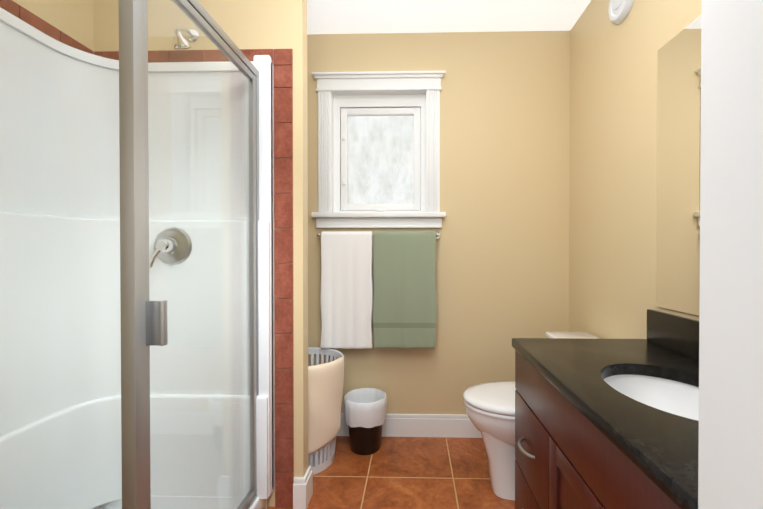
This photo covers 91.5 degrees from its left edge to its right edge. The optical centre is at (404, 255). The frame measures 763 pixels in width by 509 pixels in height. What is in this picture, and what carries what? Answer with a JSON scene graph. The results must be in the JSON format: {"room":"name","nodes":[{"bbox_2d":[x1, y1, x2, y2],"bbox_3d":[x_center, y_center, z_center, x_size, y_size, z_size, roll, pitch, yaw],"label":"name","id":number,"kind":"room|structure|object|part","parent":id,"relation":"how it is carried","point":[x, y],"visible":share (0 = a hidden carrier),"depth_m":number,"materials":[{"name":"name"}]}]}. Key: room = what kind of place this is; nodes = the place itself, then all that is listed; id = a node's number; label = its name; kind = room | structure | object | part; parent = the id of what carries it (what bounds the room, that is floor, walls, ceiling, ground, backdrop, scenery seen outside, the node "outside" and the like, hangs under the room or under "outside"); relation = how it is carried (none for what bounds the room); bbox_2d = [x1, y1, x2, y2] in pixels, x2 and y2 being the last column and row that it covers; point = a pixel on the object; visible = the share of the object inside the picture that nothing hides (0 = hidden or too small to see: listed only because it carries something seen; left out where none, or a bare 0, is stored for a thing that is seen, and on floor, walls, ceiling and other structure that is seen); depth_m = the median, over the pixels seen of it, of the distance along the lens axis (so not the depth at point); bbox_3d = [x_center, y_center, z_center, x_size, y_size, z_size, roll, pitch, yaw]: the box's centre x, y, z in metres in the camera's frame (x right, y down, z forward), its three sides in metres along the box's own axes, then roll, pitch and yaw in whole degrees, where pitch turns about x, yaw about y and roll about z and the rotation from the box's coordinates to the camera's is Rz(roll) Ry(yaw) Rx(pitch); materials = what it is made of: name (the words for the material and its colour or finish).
{"room":"bathroom","nodes":[
{"label":"bathroom","id":0,"kind":"room"},
{"bbox_2d":[12,0,92,50],"bbox_3d":[-1.445,-0.113,1.281,0.120,2.454,2.279,0,0,1],"label":"wall","id":1,"kind":"structure","parent":0,"point":[73,15],"depth_m":1.53,"materials":[{"name":"beige paint"}]},
{"bbox_2d":[0,0,293,507],"bbox_3d":[-0.941,0.110,1.250,0.890,2.008,0.779,0,0,1],"label":"trim","id":2,"kind":"structure","parent":1,"relation":"attached to","point":[282,61],"depth_m":1.62,"materials":[{"name":"red tile"}]},
{"bbox_2d":[93,0,307,506],"bbox_3d":[-0.909,-0.117,1.674,0.931,2.454,0.075,0,0,1],"label":"wall","id":3,"kind":"structure","parent":0,"point":[262,24],"depth_m":1.63,"materials":[{"name":"beige paint"}]},
{"bbox_2d":[293,413,481,508],"bbox_3d":[-0.192,1.041,1.914,2.354,0.135,0.729,0,0,1],"label":"baseboard","id":4,"kind":"structure","parent":3,"relation":"attached to","point":[430,425],"depth_m":2.25,"materials":[{"name":"white paint"}]},
{"bbox_2d":[267,436,514,508],"bbox_3d":[-0.219,1.142,0.860,2.594,0.050,3.079,0,0,1],"label":"floor","id":5,"kind":"structure","parent":0,"point":[422,473],"depth_m":1.84,"materials":[{"name":"tile"}]},
{"bbox_2d":[0,0,274,508],"bbox_3d":[-0.976,0.061,1.250,0.796,2.105,0.778,0,0,1],"label":"shower stall","id":6,"kind":"object","parent":5,"relation":"on","point":[136,279],"visible":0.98,"depth_m":1.48,"materials":[{"name":"white plastic"}]},
{"bbox_3d":[-0.980,0.120,1.228,0.732,1.788,0.718,0,0,1],"label":"frame","id":7,"kind":"part","parent":6,"relation":"part of","materials":[{"name":"silver metal"}]},
{"bbox_3d":[-0.628,0.128,1.225,0.096,1.738,0.654,0,0,1],"label":"door","id":8,"kind":"part","parent":6,"relation":"part of","materials":[{"name":"clear glass"}]},
{"bbox_3d":[-0.636,0.128,1.225,0.006,1.692,0.608,0,0,1],"label":"door glass","id":9,"kind":"part","parent":6,"relation":"part of","materials":[{"name":"clear glass"}]},
{"bbox_2d":[308,347,343,474],"bbox_3d":[-0.547,0.823,2.004,0.458,0.568,0.452,0,0,1],"label":"hamper","id":10,"kind":"object","parent":5,"relation":"on","point":[325,386],"visible":0.35,"depth_m":1.87,"materials":[{"name":"white plastic"}]},
{"bbox_2d":[344,388,386,454],"bbox_3d":[-0.224,0.955,2.136,0.248,0.302,0.247,0,0,1],"label":"waste bin","id":11,"kind":"object","parent":5,"relation":"on","point":[365,410],"visible":1,"depth_m":2.05,"materials":[{"name":"black plastic"}]},
{"bbox_2d":[463,332,599,499],"bbox_3d":[0.623,0.756,1.776,0.682,0.706,0.420,0,0,1],"label":"toilet","id":12,"kind":"object","parent":5,"relation":"on","point":[490,408],"visible":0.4,"depth_m":1.69,"materials":[{"name":"white ceramic"}]},
{"bbox_2d":[512,309,698,508],"bbox_3d":[0.676,0.652,0.957,0.563,0.928,1.103,0,0,1],"label":"bathroom vanity","id":13,"kind":"object","parent":5,"relation":"on","point":[606,423],"visible":0.67,"depth_m":1.06,"materials":[{"name":"brown wood"}]},
{"bbox_2d":[307,30,569,414],"bbox_3d":[-0.181,-0.122,2.329,2.594,2.454,0.120,0,0,1],"label":"wall","id":14,"kind":"structure","parent":0,"point":[502,261],"depth_m":2.25,"materials":[{"name":"beige paint"}]},
{"bbox_2d":[316,231,440,348],"bbox_3d":[-0.157,0.202,2.217,0.754,0.693,0.106,0,0,1],"label":"towel rail","id":15,"kind":"object","parent":14,"relation":"attached to","point":[400,303],"visible":1,"depth_m":2.17,"materials":[{"name":"green fabric"}]},
{"bbox_2d":[311,70,445,227],"bbox_3d":[-0.155,-0.632,2.288,0.807,0.934,0.150,0,0,1],"label":"window","id":16,"kind":"structure","parent":14,"relation":"in","point":[342,96],"depth_m":2.25,"materials":[{"name":"white paint"}]},
{"bbox_2d":[307,0,590,33],"bbox_3d":[-0.208,-1.380,1.238,2.594,0.080,2.279,0,0,1],"label":"ceiling","id":17,"kind":"structure","parent":0,"point":[369,16],"depth_m":2.09,"materials":[{"name":"white paint"}]},
{"bbox_2d":[569,0,701,339],"bbox_3d":[1.028,-0.113,1.218,0.120,2.454,2.279,0,0,1],"label":"wall","id":18,"kind":"structure","parent":0,"point":[613,185],"depth_m":1.73,"materials":[{"name":"beige paint"}]},
{"bbox_2d":[609,0,633,23],"bbox_3d":[0.965,-1.143,1.657,0.028,0.192,0.192,0,0,1],"label":"smoke detector","id":19,"kind":"object","parent":18,"relation":"in","point":[619,10],"visible":1,"depth_m":1.66,"materials":[{"name":"white plastic"}]},
{"bbox_2d":[656,14,701,315],"bbox_3d":[0.955,-0.288,0.931,0.009,0.996,0.985,0,0,1],"label":"vanity mirror","id":20,"kind":"object","parent":18,"relation":"attached to","point":[678,170],"visible":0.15,"depth_m":1.30,"materials":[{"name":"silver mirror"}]},
{"bbox_3d":[-0.233,-0.105,0.295,2.594,2.454,0.230,0,0,1],"label":"wall","id":21,"kind":"structure","parent":0,"visible":0},
{"bbox_2d":[698,0,762,508],"bbox_3d":[0.367,0.057,0.281,0.090,2.130,0.254,0,0,1],"label":"door frame","id":22,"kind":"structure","parent":21,"relation":"attached to","point":[730,463],"depth_m":0.37,"materials":[{"name":"white paint"}]},
{"label":"outside","id":23,"kind":"structure","parent":0,"visible":0},
{"bbox_2d":[348,116,420,210],"bbox_3d":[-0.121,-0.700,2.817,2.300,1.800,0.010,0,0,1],"label":"window pane","id":24,"kind":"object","parent":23,"point":[398,181],"depth_m":2.81,"materials":[{"name":"white glass"}]}
]}

